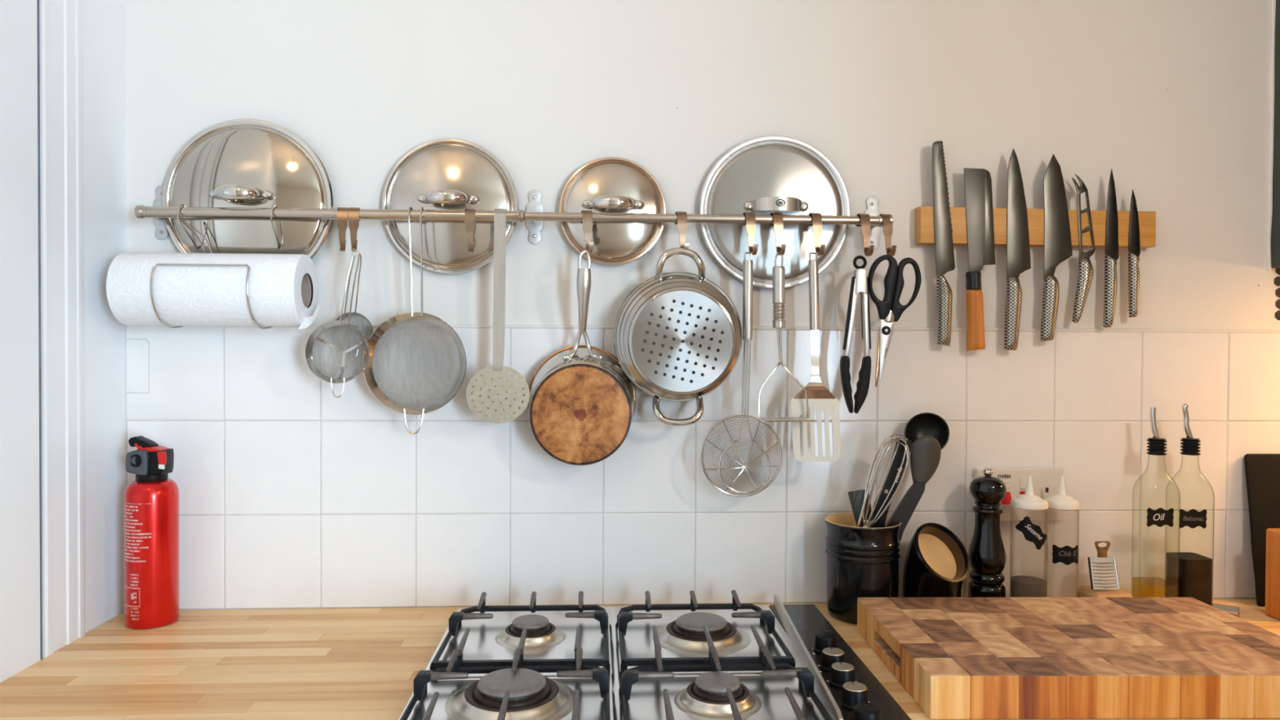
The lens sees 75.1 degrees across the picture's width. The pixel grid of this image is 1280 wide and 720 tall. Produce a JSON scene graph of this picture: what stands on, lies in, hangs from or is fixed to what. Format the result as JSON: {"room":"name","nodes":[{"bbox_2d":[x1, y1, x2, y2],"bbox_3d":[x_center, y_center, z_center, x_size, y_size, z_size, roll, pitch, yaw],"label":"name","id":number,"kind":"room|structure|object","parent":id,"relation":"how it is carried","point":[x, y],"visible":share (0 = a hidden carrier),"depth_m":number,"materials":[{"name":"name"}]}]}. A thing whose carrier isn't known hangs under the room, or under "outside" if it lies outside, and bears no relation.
{"room":"kitchen","nodes":[
{"label":"kitchen","id":0,"kind":"room"},
{"bbox_2d":[82,0,127,633],"bbox_3d":[-0.790,0.051,-0.211,0.120,2.550,3.360,0,1,-3],"label":"wall","id":1,"kind":"structure","parent":0,"point":[104,21],"depth_m":1.25,"materials":[{"name":"white paint"}]},
{"bbox_2d":[0,0,39,682],"bbox_3d":[-0.780,0.041,0.702,0.014,2.535,0.799,0,1,-3],"label":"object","id":2,"kind":"structure","parent":1,"relation":"in","point":[20,519],"depth_m":1.06,"materials":[{"name":"white paint"}]},
{"bbox_2d":[36,0,42,659],"bbox_3d":[-0.800,0.033,1.102,0.015,2.550,0.002,0,1,-3],"label":"trim","id":3,"kind":"structure","parent":1,"relation":"attached to","point":[37,1],"depth_m":1.10,"materials":[{"name":"white paint"}]},
{"bbox_2d":[39,0,85,657],"bbox_3d":[-0.797,0.032,1.153,0.006,2.550,0.091,0,1,-3],"label":"trim","id":4,"kind":"structure","parent":1,"relation":"attached to","point":[60,21],"depth_m":1.15,"materials":[{"name":"white paint"}]},
{"bbox_2d":[125,0,1279,609],"bbox_3d":[0.706,0.035,1.466,3.280,2.550,0.162,0,1,-3],"label":"wall","id":5,"kind":"structure","parent":0,"point":[293,494],"depth_m":1.36,"materials":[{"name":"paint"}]},
{"bbox_2d":[133,185,893,250],"bbox_3d":[-0.183,-0.228,1.311,1.164,0.092,0.062,0,1,-3],"label":"utensil rail","id":6,"kind":"object","parent":5,"relation":"attached to","point":[534,216],"visible":0.92,"depth_m":1.29,"materials":[{"name":"metal"}]},
{"bbox_2d":[150,204,279,328],"bbox_3d":[-0.627,-0.141,1.251,0.150,0.190,0.119,0,1,-3],"label":"paper towel holder","id":7,"kind":"object","parent":6,"relation":"hanging from","point":[184,223],"visible":0.72,"depth_m":1.22,"materials":[{"name":"metal"}]},
{"bbox_2d":[106,252,319,328],"bbox_3d":[-0.627,-0.103,1.251,0.278,0.114,0.109,0,1,-3],"label":"paper towel roll","id":8,"kind":"object","parent":7,"relation":"hanging from","point":[283,288],"visible":1,"depth_m":1.21,"materials":[{"name":"paper"}]},
{"bbox_2d":[162,118,333,259],"bbox_3d":[-0.612,-0.246,1.276,0.261,0.261,0.069,0,1,-3],"label":"lid","id":9,"kind":"object","parent":6,"relation":"hanging from","point":[255,163],"visible":0.9,"depth_m":1.29,"materials":[{"name":"metal"}]},
{"bbox_2d":[337,207,348,251],"bbox_3d":[-0.453,-0.199,1.269,0.016,0.069,0.036,0,1,-11],"label":"hook","id":10,"kind":"object","parent":6,"relation":"attached to","point":[342,212],"visible":0.94,"depth_m":1.26,"materials":[{"name":"metal"}]},
{"bbox_2d":[348,207,360,250],"bbox_3d":[-0.436,-0.199,1.270,0.016,0.069,0.036,0,1,-11],"label":"hook","id":11,"kind":"object","parent":6,"relation":"hanging from","point":[353,212],"visible":1,"depth_m":1.27,"materials":[{"name":"metal"}]},
{"bbox_2d":[305,248,369,397],"bbox_3d":[-0.457,-0.056,1.274,0.095,0.227,0.042,0,1,4],"label":"sieve","id":12,"kind":"object","parent":11,"relation":"hanging from","point":[335,349],"visible":1,"depth_m":1.28,"materials":[{"name":"metal"}]},
{"bbox_2d":[334,250,373,341],"bbox_3d":[-0.449,-0.086,1.289,0.067,0.164,0.065,0,1,-3],"label":"sieve","id":13,"kind":"object","parent":11,"relation":"hanging from","point":[360,321],"visible":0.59,"depth_m":1.31,"materials":[{"name":"metal"}]},
{"bbox_2d":[362,206,466,434],"bbox_3d":[-0.347,-0.061,1.297,0.158,0.349,0.054,0,1,-3],"label":"sieve","id":14,"kind":"object","parent":6,"relation":"hanging from","point":[416,361],"visible":1,"depth_m":1.31,"materials":[{"name":"metal"}]},
{"bbox_2d":[382,138,518,274],"bbox_3d":[-0.299,-0.243,1.295,0.214,0.214,0.064,0,1,-3],"label":"lid","id":15,"kind":"object","parent":6,"relation":"hanging from","point":[441,174],"visible":0.89,"depth_m":1.31,"materials":[{"name":"metal"}]},
{"bbox_2d":[464,208,475,252],"bbox_3d":[-0.261,-0.199,1.279,0.016,0.069,0.036,0,1,-12],"label":"hook","id":16,"kind":"object","parent":6,"relation":"hanging from","point":[469,214],"visible":1,"depth_m":1.27,"materials":[{"name":"metal"}]},
{"bbox_2d":[466,208,529,423],"bbox_3d":[-0.218,-0.068,1.288,0.097,0.331,0.029,0,1,-3],"label":"skimmer","id":17,"kind":"object","parent":6,"relation":"hanging from","point":[500,214],"visible":1,"depth_m":1.28,"materials":[{"name":"metal"}]},
{"bbox_2d":[581,209,593,253],"bbox_3d":[-0.082,-0.198,1.288,0.016,0.069,0.036,0,1,-12],"label":"hook","id":18,"kind":"object","parent":6,"relation":"hanging from","point":[587,222],"visible":1,"depth_m":1.28,"materials":[{"name":"metal"}]},
{"bbox_2d":[527,249,635,465],"bbox_3d":[-0.090,-0.004,1.295,0.172,0.332,0.056,0,1,-3],"label":"saucepan","id":19,"kind":"object","parent":18,"relation":"hanging from","point":[581,404],"visible":1,"depth_m":1.28,"materials":[{"name":"metal"}]},
{"bbox_2d":[558,157,666,265],"bbox_3d":[-0.042,-0.238,1.308,0.172,0.172,0.064,0,1,-3],"label":"lid","id":20,"kind":"object","parent":6,"relation":"hanging from","point":[605,184],"visible":0.96,"depth_m":1.33,"materials":[{"name":"metal"}]},
{"bbox_2d":[674,211,688,249],"bbox_3d":[0.065,-0.198,1.295,0.016,0.069,0.036,0,1,-11],"label":"hook","id":21,"kind":"object","parent":6,"relation":"hanging from","point":[682,223],"visible":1,"depth_m":1.29,"materials":[{"name":"metal"}]},
{"bbox_2d":[613,247,742,426],"bbox_3d":[0.062,-0.035,1.289,0.205,0.276,0.069,0,1,-3],"label":"colander","id":22,"kind":"object","parent":21,"relation":"hanging from","point":[631,325],"visible":1,"depth_m":1.26,"materials":[{"name":"metal"}]},
{"bbox_2d":[742,212,758,255],"bbox_3d":[0.172,-0.197,1.301,0.016,0.069,0.036,0,1,-11],"label":"hook","id":23,"kind":"object","parent":6,"relation":"attached to","point":[750,224],"visible":1,"depth_m":1.30,"materials":[{"name":"metal"}]},
{"bbox_2d":[700,252,782,497],"bbox_3d":[0.159,0.024,1.301,0.129,0.381,0.040,0,1,-3],"label":"strainer","id":24,"kind":"object","parent":23,"relation":"hanging from","point":[748,264],"visible":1,"depth_m":1.30,"materials":[{"name":"metal"}]},
{"bbox_2d":[698,135,850,288],"bbox_3d":[0.219,-0.239,1.329,0.247,0.247,0.049,0,1,-3],"label":"lid","id":25,"kind":"object","parent":6,"relation":"hanging from","point":[766,175],"visible":0.88,"depth_m":1.34,"materials":[{"name":"metal"}]},
{"bbox_2d":[769,212,786,255],"bbox_3d":[0.215,-0.197,1.303,0.016,0.069,0.036,0,1,-12],"label":"hook","id":26,"kind":"object","parent":6,"relation":"attached to","point":[777,224],"visible":1,"depth_m":1.30,"materials":[{"name":"metal"}]},
{"bbox_2d":[808,213,825,255],"bbox_3d":[0.277,-0.197,1.306,0.016,0.069,0.036,0,1,-12],"label":"hook","id":27,"kind":"object","parent":6,"relation":"attached to","point":[816,224],"visible":1,"depth_m":1.30,"materials":[{"name":"metal"}]},
{"bbox_2d":[791,252,840,461],"bbox_3d":[0.273,-0.006,1.292,0.076,0.323,0.024,0,1,-3],"label":"slotted turner","id":28,"kind":"object","parent":27,"relation":"hanging from","point":[820,397],"visible":1,"depth_m":1.29,"materials":[{"name":"metal"}]},
{"bbox_2d":[855,213,874,256],"bbox_3d":[0.353,-0.197,1.310,0.016,0.069,0.036,0,1,-12],"label":"hook","id":29,"kind":"object","parent":6,"relation":"attached to","point":[864,224],"visible":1,"depth_m":1.30,"materials":[{"name":"metal"}]},
{"bbox_2d":[840,255,871,413],"bbox_3d":[0.338,-0.040,1.303,0.046,0.247,0.016,0,1,-3],"label":"tongs","id":30,"kind":"object","parent":29,"relation":"hanging from","point":[860,282],"visible":1,"depth_m":1.30,"materials":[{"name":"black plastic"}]},
{"bbox_2d":[878,213,896,256],"bbox_3d":[0.389,-0.197,1.312,0.016,0.069,0.036,0,1,-11],"label":"hook","id":31,"kind":"object","parent":6,"relation":"attached to","point":[887,223],"visible":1,"depth_m":1.31,"materials":[{"name":"metal"}]},
{"bbox_2d":[867,254,921,386],"bbox_3d":[0.397,-0.061,1.303,0.084,0.207,0.011,0,1,-3],"label":"scissors","id":32,"kind":"object","parent":31,"relation":"hanging from","point":[890,309],"visible":1,"depth_m":1.30,"materials":[{"name":"black plastic"}]},
{"bbox_2d":[0,598,1279,719],"bbox_3d":[0.385,0.424,1.065,2.360,0.040,0.619,0,1,-3],"label":"countertop","id":33,"kind":"structure","parent":5,"relation":"attached to","point":[312,664],"depth_m":1.08,"materials":[{"name":"brown wood"}]},
{"bbox_2d":[124,435,179,629],"bbox_3d":[-0.736,0.255,1.256,0.072,0.281,0.072,0,1,-3],"label":"fire extinguisher","id":34,"kind":"object","parent":33,"relation":"on","point":[151,501],"visible":1,"depth_m":1.23,"materials":[{"name":"red metal"}]},
{"bbox_2d":[397,594,911,719],"bbox_3d":[0.009,0.388,1.088,0.574,0.033,0.493,0,1,-3],"label":"gas hob","id":35,"kind":"object","parent":33,"relation":"in","point":[843,684],"visible":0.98,"depth_m":1.03,"materials":[{"name":"metal"}]},
{"bbox_2d":[400,647,610,719],"bbox_3d":[-0.147,0.380,0.941,0.228,0.039,0.198,0,1,-3],"label":"support","id":36,"kind":"object","parent":35,"relation":"on","point":[452,671],"visible":0.98,"depth_m":0.97,"materials":[{"name":"metal"}]},
{"bbox_2d":[444,667,574,719],"bbox_3d":[-0.149,0.386,0.972,0.156,0.027,0.156,0,1,-3],"label":"burner","id":37,"kind":"object","parent":35,"relation":"on","point":[533,695],"depth_m":0.95,"materials":[{"name":"metal"}]},
{"bbox_2d":[430,591,610,672],"bbox_3d":[-0.157,0.377,1.166,0.228,0.039,0.232,0,1,-3],"label":"support","id":38,"kind":"object","parent":35,"relation":"on","point":[599,614],"visible":0.91,"depth_m":1.17,"materials":[{"name":"metal"}]},
{"bbox_2d":[494,614,565,650],"bbox_3d":[-0.156,0.383,1.187,0.102,0.027,0.102,0,1,-3],"label":"burner","id":39,"kind":"object","parent":35,"relation":"on","point":[541,634],"depth_m":1.17,"materials":[{"name":"metal"}]},
{"bbox_2d":[652,612,751,655],"bbox_3d":[0.088,0.384,1.191,0.144,0.027,0.144,0,1,-3],"label":"burner","id":40,"kind":"object","parent":35,"relation":"on","point":[682,635],"depth_m":1.16,"materials":[{"name":"metal"}]},
{"bbox_2d":[617,590,795,673],"bbox_3d":[0.082,0.378,1.177,0.226,0.039,0.230,0,1,-3],"label":"support","id":41,"kind":"object","parent":35,"relation":"on","point":[625,615],"visible":0.91,"depth_m":1.18,"materials":[{"name":"metal"}]},
{"bbox_2d":[674,671,761,719],"bbox_3d":[0.091,0.387,0.976,0.104,0.027,0.104,0,1,-3],"label":"burner","id":42,"kind":"object","parent":35,"relation":"on","point":[704,697],"depth_m":0.96,"materials":[{"name":"metal"}]},
{"bbox_2d":[619,645,832,719],"bbox_3d":[0.092,0.381,0.950,0.228,0.039,0.196,0,1,-3],"label":"support","id":43,"kind":"object","parent":35,"relation":"on","point":[629,677],"visible":0.99,"depth_m":0.98,"materials":[{"name":"metal"}]},
{"bbox_2d":[824,512,902,624],"bbox_3d":[0.349,0.326,1.307,0.117,0.150,0.117,0,1,-3],"label":"utensil crock","id":44,"kind":"object","parent":33,"relation":"on","point":[862,562],"visible":0.84,"depth_m":1.26,"materials":[{"name":"black ceramic"}]},
{"bbox_2d":[847,488,871,527],"bbox_3d":[0.349,0.287,1.312,0.044,0.167,0.014,0,1,-3],"label":"spatula","id":45,"kind":"object","parent":44,"relation":"in","point":[856,497],"visible":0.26,"depth_m":1.31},
{"bbox_2d":[857,437,886,527],"bbox_3d":[0.346,0.245,1.275,0.058,0.253,0.028,1,1,17],"label":"skewer","id":46,"kind":"object","parent":44,"relation":"in","point":[882,446],"visible":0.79,"depth_m":1.27,"materials":[{"name":"metal"}]},
{"bbox_2d":[862,433,910,528],"bbox_3d":[0.372,0.245,1.281,0.080,0.264,0.056,1,1,22],"label":"whisk","id":47,"kind":"object","parent":44,"relation":"in","point":[867,523],"visible":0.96,"depth_m":1.27,"materials":[{"name":"metal"}]},
{"bbox_2d":[870,440,911,528],"bbox_3d":[0.380,0.247,1.294,0.074,0.249,0.029,0,1,-3],"label":"tool","id":48,"kind":"object","parent":44,"relation":"in","point":[896,464],"visible":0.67,"depth_m":1.28,"materials":[{"name":"plastic"}]},
{"bbox_2d":[884,435,941,540],"bbox_3d":[0.413,0.245,1.305,0.114,0.254,0.023,0,1,-3],"label":"spoon","id":49,"kind":"object","parent":44,"relation":"in","point":[926,451],"visible":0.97,"depth_m":1.29,"materials":[{"name":"grey plastic"}]},
{"bbox_2d":[910,435,941,483],"bbox_3d":[0.446,0.159,1.298,0.049,0.082,0.006,0,1,-3],"label":"bowl","id":50,"kind":"object","parent":49,"relation":"on","point":[926,451],"depth_m":1.30,"materials":[{"name":"grey plastic"}]},
{"bbox_2d":[904,412,949,484],"bbox_3d":[0.422,0.228,1.332,0.136,0.287,0.056,0,1,-3],"label":"ladle","id":51,"kind":"object","parent":44,"relation":"in","point":[926,424],"visible":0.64,"depth_m":1.35,"materials":[{"name":"plastic"}]},
{"bbox_2d":[904,412,949,449],"bbox_3d":[0.457,0.117,1.333,0.066,0.066,0.056,0,1,-3],"label":"bowl","id":52,"kind":"object","parent":51,"relation":"on","point":[926,424],"depth_m":1.35,"materials":[{"name":"plastic"}]},
{"bbox_2d":[902,522,969,597],"bbox_3d":[0.462,0.328,1.296,0.096,0.147,0.103,0,1,-3],"label":"ceramic pot","id":53,"kind":"object","parent":33,"relation":"on","point":[937,562],"visible":0.84,"depth_m":1.29,"materials":[{"name":"black ceramic"}]},
{"bbox_2d":[968,467,1006,597],"bbox_3d":[0.550,0.286,1.321,0.055,0.231,0.055,0,1,-3],"label":"pepper mill","id":54,"kind":"object","parent":33,"relation":"on","point":[987,553],"visible":0.94,"depth_m":1.30,"materials":[{"name":"wood"}]},
{"bbox_2d":[1009,475,1048,597],"bbox_3d":[0.610,0.292,1.307,0.054,0.220,0.055,0,1,-3],"label":"squeeze bottle","id":55,"kind":"object","parent":33,"relation":"on","point":[1021,586],"visible":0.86,"depth_m":1.29,"materials":[{"name":"plastic"}]},
{"bbox_2d":[1044,475,1079,564],"bbox_3d":[0.671,0.293,1.326,0.050,0.218,0.051,0,1,-3],"label":"squeeze bottle","id":56,"kind":"object","parent":33,"relation":"on","point":[1067,555],"visible":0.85,"depth_m":1.31,"materials":[{"name":"plastic"}]},
{"bbox_2d":[857,597,1279,719],"bbox_3d":[0.575,0.380,1.092,0.502,0.050,0.296,0,1,-1],"label":"chopping board","id":57,"kind":"object","parent":33,"relation":"on","point":[957,658],"visible":1,"depth_m":1.00,"materials":[{"name":"brown wood"}]},
{"bbox_2d":[1075,541,1133,597],"bbox_3d":[0.738,0.346,1.323,0.065,0.113,0.060,0,1,-3],"label":"grater","id":58,"kind":"object","parent":33,"relation":"on","point":[1104,578],"visible":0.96,"depth_m":1.32,"materials":[{"name":"silver wood"}]},
{"bbox_2d":[1131,407,1180,597],"bbox_3d":[0.821,0.239,1.331,0.059,0.327,0.053,0,1,-3],"label":"bottle","id":59,"kind":"object","parent":33,"relation":"on","point":[1160,517],"visible":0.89,"depth_m":1.32,"materials":[{"name":"clear glass"}]},
{"bbox_2d":[1164,403,1214,606],"bbox_3d":[0.872,0.236,1.330,0.062,0.334,0.052,0,1,-3],"label":"bottle","id":60,"kind":"object","parent":33,"relation":"on","point":[1193,577],"visible":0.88,"depth_m":1.31,"materials":[{"name":"clear glass"}]},
{"bbox_2d":[1211,604,1239,617],"bbox_3d":[0.923,0.399,1.335,0.061,0.009,0.035,1,1,35],"label":"packet","id":61,"kind":"object","parent":33,"relation":"on","point":[1233,611],"visible":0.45,"depth_m":1.32,"materials":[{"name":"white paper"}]},
{"bbox_2d":[1244,453,1279,606],"bbox_3d":[1.191,0.281,1.390,0.357,0.245,0.040,0,1,-3],"label":"slate board","id":62,"kind":"object","parent":33,"relation":"on","point":[1262,471],"visible":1,"depth_m":1.38,"materials":[{"name":"black stone"}]},
{"bbox_2d":[1265,528,1279,620],"bbox_3d":[1.040,0.335,1.303,0.100,0.138,0.040,0,1,-3],"label":"wooden block","id":63,"kind":"object","parent":33,"relation":"on","point":[1272,567],"visible":1,"depth_m":1.30,"materials":[{"name":"brown wood"}]},
{"bbox_2d":[973,467,1063,521],"bbox_3d":[0.626,0.223,1.374,0.148,0.088,0.019,0,1,-3],"label":"switch","id":64,"kind":"object","parent":5,"relation":"attached to","point":[1045,481],"visible":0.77,"depth_m":1.37,"materials":[{"name":"white plastic"}]},
{"bbox_2d":[1020,477,1048,492],"bbox_3d":[0.656,0.216,1.375,0.060,0.045,0.004,0,1,-3],"label":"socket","id":65,"kind":"object","parent":64,"relation":"attached to","point":[1039,484],"depth_m":1.37,"materials":[{"name":"white plastic"}]},
{"bbox_2d":[915,206,1155,248],"bbox_3d":[0.650,-0.218,1.371,0.395,0.061,0.026,0,1,-3],"label":"rack","id":66,"kind":"object","parent":5,"relation":"attached to","point":[924,215],"visible":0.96,"depth_m":1.36,"materials":[{"name":"brown wood"}]},
{"bbox_2d":[931,141,955,346],"bbox_3d":[0.491,-0.188,1.347,0.040,0.332,0.012,0,1,-3],"label":"bread knife","id":67,"kind":"object","parent":66,"relation":"attached to","point":[944,245],"visible":1,"depth_m":1.35,"materials":[{"name":"metal"}]},
{"bbox_2d":[963,168,995,351],"bbox_3d":[0.551,-0.163,1.350,0.054,0.296,0.015,0,1,-3],"label":"knife","id":68,"kind":"object","parent":66,"relation":"hanging from","point":[977,182],"visible":1,"depth_m":1.35,"materials":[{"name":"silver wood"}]},
{"bbox_2d":[1004,147,1031,350],"bbox_3d":[0.616,-0.180,1.354,0.041,0.328,0.012,0,1,-3],"label":"knife","id":69,"kind":"object","parent":66,"relation":"attached to","point":[1018,249],"visible":1,"depth_m":1.35,"materials":[{"name":"metal"}]},
{"bbox_2d":[1040,153,1072,342],"bbox_3d":[0.681,-0.183,1.357,0.050,0.306,0.012,0,1,-3],"label":"knife","id":70,"kind":"object","parent":66,"relation":"hanging from","point":[1057,234],"visible":1,"depth_m":1.36,"materials":[{"name":"metal"}]},
{"bbox_2d":[1071,173,1095,323],"bbox_3d":[0.724,-0.182,1.360,0.041,0.243,0.010,0,1,-3],"label":"cheese knife","id":71,"kind":"object","parent":66,"relation":"hanging from","point":[1086,271],"visible":1,"depth_m":1.36,"materials":[{"name":"metal"}]},
{"bbox_2d":[1102,168,1118,327],"bbox_3d":[0.772,-0.183,1.362,0.023,0.259,0.011,0,1,-3],"label":"utility knife","id":72,"kind":"object","parent":66,"relation":"hanging from","point":[1111,252],"visible":1,"depth_m":1.36,"materials":[{"name":"metal"}]},
{"bbox_2d":[1128,189,1140,317],"bbox_3d":[0.810,-0.175,1.365,0.020,0.209,0.010,0,1,-3],"label":"paring knife","id":73,"kind":"object","parent":66,"relation":"hanging from","point":[1134,246],"visible":1,"depth_m":1.36,"materials":[{"name":"metal"}]},
{"bbox_2d":[1271,0,1279,267],"bbox_3d":[1.372,-0.626,1.248,0.600,0.950,0.334,0,1,-3],"label":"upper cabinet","id":74,"kind":"object","parent":5,"relation":"attached to","point":[1275,228],"visible":1,"depth_m":1.39,"materials":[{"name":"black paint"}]},
{"bbox_2d":[757,252,815,421],"bbox_3d":[0.221,-0.038,1.266,0.079,0.258,0.070,0,1,-3],"label":"masher","id":75,"kind":"object","parent":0,"point":[778,272],"visible":1,"depth_m":1.28,"materials":[{"name":"metal"}]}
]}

